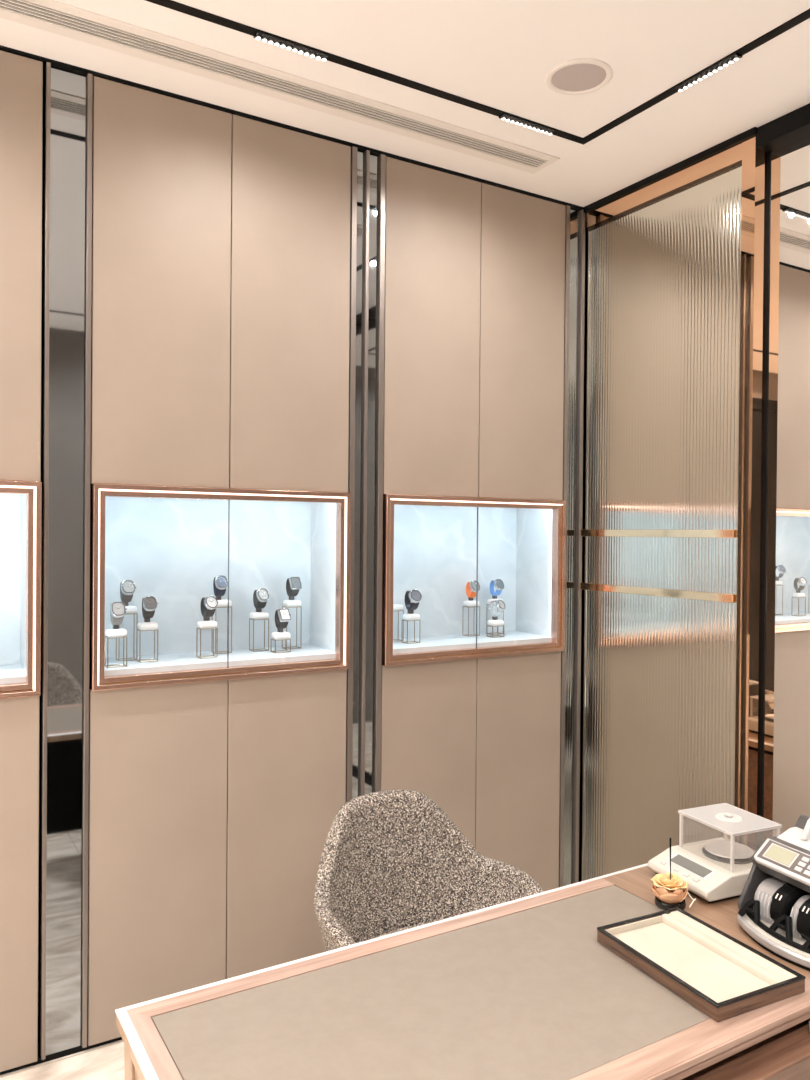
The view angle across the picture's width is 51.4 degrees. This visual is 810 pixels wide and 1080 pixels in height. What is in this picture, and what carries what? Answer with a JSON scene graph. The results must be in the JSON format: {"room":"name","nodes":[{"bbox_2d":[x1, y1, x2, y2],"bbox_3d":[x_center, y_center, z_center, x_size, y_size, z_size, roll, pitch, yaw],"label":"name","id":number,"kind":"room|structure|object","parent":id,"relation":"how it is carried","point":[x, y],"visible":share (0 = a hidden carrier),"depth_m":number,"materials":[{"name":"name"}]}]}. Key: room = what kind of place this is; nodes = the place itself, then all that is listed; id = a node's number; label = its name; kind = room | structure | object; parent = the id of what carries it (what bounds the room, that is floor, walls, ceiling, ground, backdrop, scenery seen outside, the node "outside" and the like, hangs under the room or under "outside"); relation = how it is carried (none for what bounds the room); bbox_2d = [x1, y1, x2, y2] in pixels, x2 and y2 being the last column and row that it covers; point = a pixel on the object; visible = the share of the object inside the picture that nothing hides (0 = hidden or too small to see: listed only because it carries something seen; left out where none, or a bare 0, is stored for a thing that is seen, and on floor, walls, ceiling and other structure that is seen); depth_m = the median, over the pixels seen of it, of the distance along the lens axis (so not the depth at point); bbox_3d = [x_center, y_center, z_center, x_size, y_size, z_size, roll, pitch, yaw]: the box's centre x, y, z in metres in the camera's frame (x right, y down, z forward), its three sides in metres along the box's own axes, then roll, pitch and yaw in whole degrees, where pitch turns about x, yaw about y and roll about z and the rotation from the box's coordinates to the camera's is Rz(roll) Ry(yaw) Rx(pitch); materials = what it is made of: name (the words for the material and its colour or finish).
{"room":"shop","nodes":[
{"label":"shop","id":0,"kind":"room"},
{"bbox_2d":[38,123,44,990],"bbox_3d":[-1.466,0.069,2.916,5.300,3.090,0.100,0,1,-31],"label":"wall","id":1,"kind":"structure","parent":0,"point":[43,124],"depth_m":2.97,"materials":[{"name":"black"}]},
{"bbox_2d":[0,991,121,1074],"bbox_3d":[-1.433,1.608,2.658,4.900,0.018,0.408,0,1,-31],"label":"baseboard","id":2,"kind":"structure","parent":1,"relation":"attached to","point":[77,1049],"depth_m":2.65,"materials":[{"name":"black metal"}]},
{"bbox_2d":[40,62,92,1059],"bbox_3d":[-1.057,0.072,2.628,0.134,3.061,0.034,0,1,-31],"label":"strip","id":3,"kind":"object","parent":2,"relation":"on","point":[68,94],"visible":1,"depth_m":2.63,"materials":[{"name":"grey"}]},
{"bbox_2d":[346,146,369,801],"bbox_3d":[-0.184,0.075,3.154,0.073,3.061,0.034,0,1,-31],"label":"strip","id":4,"kind":"object","parent":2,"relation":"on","point":[360,160],"visible":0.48,"depth_m":3.15,"materials":[{"name":"grey metal"}]},
{"bbox_2d":[352,150,363,798],"bbox_3d":[-0.183,0.074,3.157,0.036,3.059,0.006,0,1,-31],"label":"mirror glass","id":5,"kind":"object","parent":4,"relation":"attached to","point":[358,155],"depth_m":3.15,"materials":[{"name":"grey"}]},
{"bbox_2d":[365,153,385,793],"bbox_3d":[-0.123,0.075,3.191,0.069,3.061,0.034,0,1,-31],"label":"strip","id":6,"kind":"object","parent":2,"relation":"on","point":[377,196],"visible":0.56,"depth_m":3.19,"materials":[{"name":"grey metal"}]},
{"bbox_2d":[365,153,377,793],"bbox_3d":[-0.136,0.074,3.186,0.043,3.059,0.006,0,1,-31],"label":"mirror glass","id":7,"kind":"object","parent":6,"relation":"attached to","point":[371,678],"depth_m":3.19,"materials":[{"name":"grey"}]},
{"bbox_2d":[559,205,584,886],"bbox_3d":[0.726,0.079,3.703,0.109,3.061,0.034,0,1,-31],"label":"strip","id":8,"kind":"object","parent":2,"relation":"on","point":[574,307],"visible":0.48,"depth_m":3.70,"materials":[{"name":"grey"}]},
{"bbox_2d":[563,208,578,885],"bbox_3d":[0.724,0.077,3.704,0.067,3.059,0.006,0,1,-31],"label":"mirror glass","id":9,"kind":"object","parent":8,"relation":"attached to","point":[571,308],"depth_m":3.70,"materials":[{"name":"grey"}]},
{"bbox_2d":[0,45,583,210],"bbox_3d":[-1.403,-1.468,2.627,4.900,0.010,0.424,0,1,-31],"label":"trim","id":10,"kind":"structure","parent":1,"relation":"attached to","point":[44,60],"depth_m":2.90,"materials":[{"name":"black metal"}]},
{"bbox_2d":[0,1040,124,1079],"bbox_3d":[-0.408,1.667,1.151,5.300,0.060,4.250,0,1,-31],"label":"floor","id":11,"kind":"structure","parent":0,"point":[104,1062],"depth_m":2.58,"materials":[{"name":"beige stone"}]},
{"bbox_2d":[0,50,42,1071],"bbox_3d":[-1.601,0.069,2.506,0.904,3.062,0.422,0,1,-31],"label":"display cabinet","id":12,"kind":"object","parent":11,"relation":"on","point":[21,78],"visible":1,"depth_m":2.55,"materials":[{"name":"beige"}]},
{"bbox_2d":[87,76,350,1045],"bbox_3d":[-0.699,0.073,3.050,0.908,3.062,0.422,0,1,-31],"label":"display cabinet","id":13,"kind":"object","parent":11,"relation":"on","point":[220,272],"visible":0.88,"depth_m":2.89,"materials":[{"name":"beige wood"}]},
{"bbox_2d":[104,628,126,667],"bbox_3d":[-0.954,0.356,2.778,0.064,0.124,0.046,0,1,-31],"label":"display stand","id":14,"kind":"object","parent":13,"relation":"in","point":[110,633],"visible":0.99,"depth_m":2.77,"materials":[{"name":"beige metal"}]},
{"bbox_2d":[105,628,126,636],"bbox_3d":[-0.954,0.306,2.777,0.064,0.024,0.046,0,1,-31],"label":"cushion","id":15,"kind":"object","parent":14,"relation":"on","point":[119,632],"depth_m":2.76,"materials":[{"name":"white fabric"}]},
{"bbox_2d":[110,602,126,628],"bbox_3d":[-0.947,0.248,2.772,0.052,0.091,0.071,0,1,-33],"label":"wristwatch","id":16,"kind":"object","parent":14,"relation":"on","point":[117,609],"visible":1,"depth_m":2.75,"materials":[{"name":"grey"}]},
{"bbox_2d":[116,606,137,660],"bbox_3d":[-0.966,0.323,2.922,0.064,0.187,0.046,0,1,-31],"label":"display stand","id":17,"kind":"object","parent":13,"relation":"in","point":[130,609],"visible":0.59,"depth_m":2.92,"materials":[{"name":"white fabric"}]},
{"bbox_2d":[120,580,135,605],"bbox_3d":[-0.962,0.184,2.914,0.052,0.091,0.071,0,1,-35],"label":"wristwatch","id":18,"kind":"object","parent":17,"relation":"on","point":[127,587],"visible":0.98,"depth_m":2.90,"materials":[{"name":"grey metal"}]},
{"bbox_2d":[125,606,136,612],"bbox_3d":[-0.965,0.241,2.921,0.064,0.024,0.046,0,1,-31],"label":"cushion","id":19,"kind":"object","parent":17,"relation":"on","point":[130,609],"depth_m":2.91,"materials":[{"name":"white fabric"}]},
{"bbox_2d":[136,622,157,661],"bbox_3d":[-0.887,0.350,2.900,0.064,0.134,0.046,0,1,-31],"label":"display stand","id":20,"kind":"object","parent":13,"relation":"in","point":[142,626],"visible":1,"depth_m":2.89,"materials":[{"name":"white fabric"}]},
{"bbox_2d":[137,622,157,629],"bbox_3d":[-0.887,0.295,2.899,0.064,0.024,0.046,0,1,-31],"label":"cushion","id":21,"kind":"object","parent":20,"relation":"on","point":[141,625],"depth_m":2.88,"materials":[{"name":"white fabric"}]},
{"bbox_2d":[142,596,157,621],"bbox_3d":[-0.880,0.237,2.894,0.052,0.091,0.071,0,1,-34],"label":"wristwatch","id":22,"kind":"object","parent":20,"relation":"on","point":[149,603],"visible":1,"depth_m":2.88,"materials":[{"name":"grey"}]},
{"bbox_2d":[196,620,217,658],"bbox_3d":[-0.705,0.353,2.998,0.064,0.130,0.046,0,1,-31],"label":"display stand","id":23,"kind":"object","parent":13,"relation":"in","point":[211,624],"visible":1,"depth_m":2.99,"materials":[{"name":"white fabric"}]},
{"bbox_2d":[197,620,216,627],"bbox_3d":[-0.704,0.300,2.998,0.064,0.024,0.046,0,1,-31],"label":"cushion","id":24,"kind":"object","parent":23,"relation":"on","point":[201,624],"depth_m":2.98,"materials":[{"name":"white fabric"}]},
{"bbox_2d":[200,596,217,620],"bbox_3d":[-0.697,0.243,2.993,0.054,0.090,0.071,0,1,-43],"label":"wristwatch","id":25,"kind":"object","parent":23,"relation":"on","point":[210,602],"visible":1,"depth_m":2.98,"materials":[{"name":"grey"}]},
{"bbox_2d":[211,599,231,653],"bbox_3d":[-0.677,0.319,3.113,0.064,0.196,0.046,0,1,-31],"label":"display stand","id":26,"kind":"object","parent":13,"relation":"in","point":[221,603],"visible":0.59,"depth_m":3.11,"materials":[{"name":"white fabric"}]},
{"bbox_2d":[213,575,227,599],"bbox_3d":[-0.680,0.176,3.101,0.052,0.091,0.071,0,1,-33],"label":"wristwatch","id":27,"kind":"object","parent":26,"relation":"on","point":[220,583],"visible":0.99,"depth_m":3.08,"materials":[{"name":"blue metal"}]},
{"bbox_2d":[217,599,231,606],"bbox_3d":[-0.677,0.233,3.113,0.064,0.024,0.046,0,1,-31],"label":"cushion","id":28,"kind":"object","parent":26,"relation":"on","point":[221,603],"depth_m":3.10,"materials":[{"name":"white fabric"}]},
{"bbox_2d":[249,612,268,651],"bbox_3d":[-0.552,0.345,3.184,0.064,0.145,0.046,0,1,-31],"label":"display stand","id":29,"kind":"object","parent":13,"relation":"in","point":[264,616],"visible":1,"depth_m":3.17,"materials":[{"name":"white fabric"}]},
{"bbox_2d":[250,612,268,618],"bbox_3d":[-0.551,0.285,3.183,0.064,0.024,0.046,0,1,-31],"label":"cushion","id":30,"kind":"object","parent":29,"relation":"on","point":[253,615],"depth_m":3.17,"materials":[{"name":"white fabric"}]},
{"bbox_2d":[253,588,269,611],"bbox_3d":[-0.544,0.227,3.178,0.052,0.091,0.071,0,1,-39],"label":"wristwatch","id":31,"kind":"object","parent":29,"relation":"on","point":[260,596],"visible":1,"depth_m":3.17,"materials":[{"name":"grey"}]},
{"bbox_2d":[271,632,290,652],"bbox_3d":[-0.464,0.382,3.147,0.064,0.074,0.046,0,1,-31],"label":"display stand","id":32,"kind":"object","parent":13,"relation":"in","point":[275,635],"visible":1,"depth_m":3.13,"materials":[{"name":"white fabric"}]},
{"bbox_2d":[271,632,289,638],"bbox_3d":[-0.464,0.357,3.147,0.064,0.024,0.046,0,1,-31],"label":"cushion","id":33,"kind":"object","parent":32,"relation":"on","point":[275,635],"depth_m":3.13,"materials":[{"name":"white fabric"}]},
{"bbox_2d":[275,608,290,631],"bbox_3d":[-0.457,0.300,3.142,0.048,0.090,0.071,0,1,-37],"label":"wristwatch","id":34,"kind":"object","parent":32,"relation":"on","point":[282,616],"visible":1,"depth_m":3.13,"materials":[{"name":"grey"}]},
{"bbox_2d":[282,600,301,648],"bbox_3d":[-0.437,0.325,3.249,0.064,0.187,0.046,0,1,-31],"label":"display stand","id":35,"kind":"object","parent":13,"relation":"in","point":[287,603],"visible":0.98,"depth_m":3.24,"materials":[{"name":"beige metal"}]},
{"bbox_2d":[283,600,300,606],"bbox_3d":[-0.436,0.243,3.248,0.064,0.024,0.046,0,1,-31],"label":"cushion","id":36,"kind":"object","parent":35,"relation":"on","point":[287,603],"depth_m":3.23,"materials":[{"name":"white fabric"}]},
{"bbox_2d":[286,577,301,599],"bbox_3d":[-0.429,0.186,3.243,0.048,0.090,0.071,0,1,-37],"label":"wristwatch","id":37,"kind":"object","parent":35,"relation":"on","point":[293,584],"visible":1,"depth_m":3.23,"materials":[{"name":"grey"}]},
{"bbox_2d":[314,789,542,951],"bbox_3d":[0.064,1.213,2.386,0.676,0.844,0.619,0,1,-30],"label":"tub chair","id":38,"kind":"object","parent":11,"relation":"on","point":[392,861],"visible":0.53,"depth_m":2.57,"materials":[{"name":"grey fabric"}]},
{"bbox_2d":[115,863,809,1079],"bbox_3d":[0.374,1.265,1.728,1.726,0.750,0.716,0,1,-31],"label":"desk","id":39,"kind":"object","parent":11,"relation":"on","point":[525,988],"visible":0.7,"depth_m":1.58,"materials":[{"name":"beige leather"}]},
{"bbox_2d":[654,896,685,909],"bbox_3d":[0.645,0.881,2.047,0.074,0.016,0.074,0,1,-31],"label":"jar","id":40,"kind":"object","parent":39,"relation":"on","point":[668,903],"depth_m":2.02,"materials":[{"name":"glass"}]},
{"bbox_2d":[651,838,695,909],"bbox_3d":[0.649,0.809,2.045,0.089,0.160,0.100,0,1,-31],"label":"rose","id":41,"kind":"object","parent":39,"relation":"on","point":[669,888],"visible":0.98,"depth_m":2.03,"materials":[{"name":"yellow"}]},
{"bbox_2d":[597,907,805,1021],"bbox_3d":[0.607,0.875,1.762,0.239,0.033,0.345,0,1,-27],"label":"tray","id":42,"kind":"object","parent":39,"relation":"on","point":[723,977],"visible":1,"depth_m":1.74,"materials":[{"name":"brown wood"}]},
{"bbox_2d":[647,803,781,902],"bbox_3d":[0.813,0.804,2.194,0.277,0.172,0.216,0,0,-24],"label":"scale","id":43,"kind":"object","parent":39,"relation":"on","point":[717,869],"visible":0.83,"depth_m":2.16,"materials":[{"name":"beige plastic"}]},
{"bbox_2d":[737,814,809,970],"bbox_3d":[0.911,0.768,1.859,0.265,0.251,0.284,0,0,-25],"label":"counter","id":44,"kind":"object","parent":39,"relation":"on","point":[774,901],"depth_m":1.87,"materials":[{"name":"black"}]},
{"bbox_2d":[743,914,809,958],"bbox_3d":[0.863,0.866,1.837,0.148,0.003,0.267,0,0,-25],"label":"tray","id":45,"kind":"object","parent":44,"relation":"on","point":[776,940],"depth_m":1.82,"materials":[{"name":"beige plastic"}]},
{"bbox_2d":[381,156,565,891],"bbox_3d":[0.202,0.076,3.592,0.896,3.062,0.422,0,1,-31],"label":"display cabinet","id":46,"kind":"object","parent":11,"relation":"on","point":[475,270],"visible":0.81,"depth_m":3.47,"materials":[{"name":"beige wood"}]},
{"bbox_2d":[393,604,403,640],"bbox_3d":[-0.043,0.344,3.508,0.064,0.152,0.046,0,1,-31],"label":"display stand","id":47,"kind":"object","parent":46,"relation":"in","point":[398,607],"visible":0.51,"depth_m":3.50,"materials":[{"name":"beige metal"}]},
{"bbox_2d":[393,604,402,609],"bbox_3d":[-0.042,0.280,3.507,0.064,0.024,0.046,0,1,-31],"label":"cushion","id":48,"kind":"object","parent":47,"relation":"on","point":[395,606],"depth_m":3.49,"materials":[{"name":"white fabric"}]},
{"bbox_2d":[402,613,420,643],"bbox_3d":[0.025,0.361,3.444,0.064,0.119,0.046,0,1,-31],"label":"display stand","id":49,"kind":"object","parent":46,"relation":"in","point":[414,617],"visible":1,"depth_m":3.43,"materials":[{"name":"white fabric"}]},
{"bbox_2d":[402,613,419,619],"bbox_3d":[0.025,0.314,3.443,0.064,0.024,0.046,0,1,-31],"label":"cushion","id":50,"kind":"object","parent":49,"relation":"on","point":[414,616],"depth_m":3.42,"materials":[{"name":"white fabric"}]},
{"bbox_2d":[405,589,421,613],"bbox_3d":[0.032,0.251,3.437,0.060,0.100,0.079,0,1,-33],"label":"wristwatch","id":51,"kind":"object","parent":49,"relation":"on","point":[415,596],"visible":1,"depth_m":3.42,"materials":[{"name":"grey"}]},
{"bbox_2d":[462,600,479,635],"bbox_3d":[0.292,0.344,3.707,0.064,0.154,0.046,0,1,-31],"label":"display stand","id":52,"kind":"object","parent":46,"relation":"in","point":[468,603],"visible":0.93,"depth_m":3.69,"materials":[{"name":"white fabric"}]},
{"bbox_2d":[463,600,479,605],"bbox_3d":[0.293,0.279,3.707,0.064,0.024,0.046,0,1,-31],"label":"cushion","id":53,"kind":"object","parent":52,"relation":"on","point":[466,603],"depth_m":3.69,"materials":[{"name":"white fabric"}]},
{"bbox_2d":[466,581,479,600],"bbox_3d":[0.299,0.222,3.701,0.051,0.089,0.070,0,1,-31],"label":"wristwatch","id":54,"kind":"object","parent":52,"relation":"on","point":[471,585],"visible":0.88,"depth_m":3.69,"materials":[{"name":"orange"}]},
{"bbox_2d":[486,598,503,634],"bbox_3d":[0.404,0.343,3.775,0.064,0.158,0.046,0,1,-31],"label":"display stand","id":55,"kind":"object","parent":46,"relation":"in","point":[488,600],"visible":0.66,"depth_m":3.77,"materials":[{"name":"beige metal"}]},
{"bbox_2d":[487,598,502,603],"bbox_3d":[0.405,0.276,3.774,0.064,0.024,0.046,0,1,-31],"label":"cushion","id":56,"kind":"object","parent":55,"relation":"on","point":[489,600],"depth_m":3.76,"materials":[{"name":"white fabric"}]},
{"bbox_2d":[490,579,503,598],"bbox_3d":[0.412,0.219,3.769,0.051,0.089,0.070,0,1,-35],"label":"wristwatch","id":57,"kind":"object","parent":55,"relation":"on","point":[499,585],"visible":1,"depth_m":3.76,"materials":[{"name":"blue"}]},
{"bbox_2d":[487,619,503,637],"bbox_3d":[0.395,0.385,3.667,0.064,0.074,0.046,0,1,-31],"label":"display stand","id":58,"kind":"object","parent":46,"relation":"in","point":[491,623],"visible":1,"depth_m":3.65,"materials":[{"name":"white fabric"}]},
{"bbox_2d":[487,619,503,625],"bbox_3d":[0.395,0.360,3.667,0.064,0.024,0.046,0,1,-31],"label":"cushion","id":59,"kind":"object","parent":58,"relation":"on","point":[497,622],"depth_m":3.65,"materials":[{"name":"white fabric"}]},
{"bbox_2d":[489,600,504,619],"bbox_3d":[0.402,0.303,3.663,0.071,0.090,0.054,1,1,41],"label":"wristwatch","id":60,"kind":"object","parent":58,"relation":"on","point":[500,604],"visible":1,"depth_m":3.66,"materials":[{"name":"white"}]},
{"bbox_2d":[0,0,809,220],"bbox_3d":[-0.381,-1.482,1.126,5.300,0.060,4.250,0,1,-31],"label":"ceiling","id":61,"kind":"structure","parent":0,"point":[497,54],"depth_m":2.58,"materials":[{"name":"white paint"}]},
{"bbox_2d":[0,0,559,173],"bbox_3d":[-0.802,-1.464,2.467,3.163,0.006,0.158,0,1,-31],"label":"ceiling vent","id":62,"kind":"object","parent":61,"relation":"in","point":[53,16],"visible":1,"depth_m":2.66,"materials":[{"name":"white metal"}]},
{"bbox_2d":[145,0,809,144],"bbox_3d":[-0.234,-1.458,0.986,3.707,0.024,2.698,0,1,-31],"label":"track","id":63,"kind":"object","parent":61,"relation":"attached to","point":[170,4],"visible":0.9,"depth_m":2.61,"materials":[{"name":"black metal"}]},
{"bbox_2d":[253,31,328,61],"bbox_3d":[-0.334,-1.452,2.482,0.228,0.012,0.029,0,1,-31],"label":"track light","id":64,"kind":"object","parent":63,"relation":"attached to","point":[258,35],"visible":1,"depth_m":2.47,"materials":[{"name":"black"}]},
{"bbox_2d":[499,113,554,135],"bbox_3d":[0.427,-1.449,2.940,0.228,0.012,0.029,0,1,-31],"label":"bar","id":65,"kind":"object","parent":63,"relation":"attached to","point":[508,118],"visible":1,"depth_m":2.93,"materials":[{"name":"black"}]},
{"bbox_2d":[675,53,741,91],"bbox_3d":[0.936,-1.442,2.603,0.029,0.012,0.228,0,1,-31],"label":"bar","id":66,"kind":"object","parent":63,"relation":"attached to","point":[731,59],"visible":1,"depth_m":2.59,"materials":[{"name":"black"}]},
{"bbox_2d":[546,58,612,94],"bbox_3d":[0.546,-1.452,2.645,0.206,0.008,0.206,0,1,-31],"label":"ceiling speaker","id":67,"kind":"object","parent":61,"relation":"attached to","point":[579,76],"visible":1,"depth_m":2.64,"materials":[{"name":"white plastic"}]},
{"bbox_2d":[552,63,605,91],"bbox_3d":[0.546,-1.452,2.645,0.170,0.002,0.170,0,1,-31],"label":"grille","id":68,"kind":"object","parent":67,"relation":"attached to","point":[566,77],"depth_m":2.64,"materials":[{"name":"grey metal"}]},
{"bbox_2d":[579,221,587,881],"bbox_3d":[1.815,0.102,2.412,0.200,3.090,4.150,0,1,-31],"label":"wall","id":69,"kind":"structure","parent":0,"point":[586,231],"depth_m":3.87,"materials":[{"name":"black metal"}]},
{"bbox_2d":[583,127,756,213],"bbox_3d":[1.060,-1.446,3.362,0.124,0.024,0.868,0,1,-31],"label":"trim","id":70,"kind":"structure","parent":69,"relation":"attached to","point":[751,132],"depth_m":3.27,"materials":[{"name":"black metal"}]},
{"bbox_2d":[580,135,766,880],"bbox_3d":[1.027,0.089,3.364,0.081,3.046,0.858,0,1,-31],"label":"glass panel","id":71,"kind":"object","parent":69,"relation":"attached to","point":[673,531],"visible":0.76,"depth_m":3.28,"materials":[{"name":"clear glass"}]},
{"bbox_2d":[755,103,809,846],"bbox_3d":[1.966,0.108,1.830,0.083,3.089,2.738,0,1,-31],"label":"wall mirror","id":72,"kind":"object","parent":69,"relation":"attached to","point":[785,640],"visible":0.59,"depth_m":2.94,"materials":[{"name":"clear mirror"}]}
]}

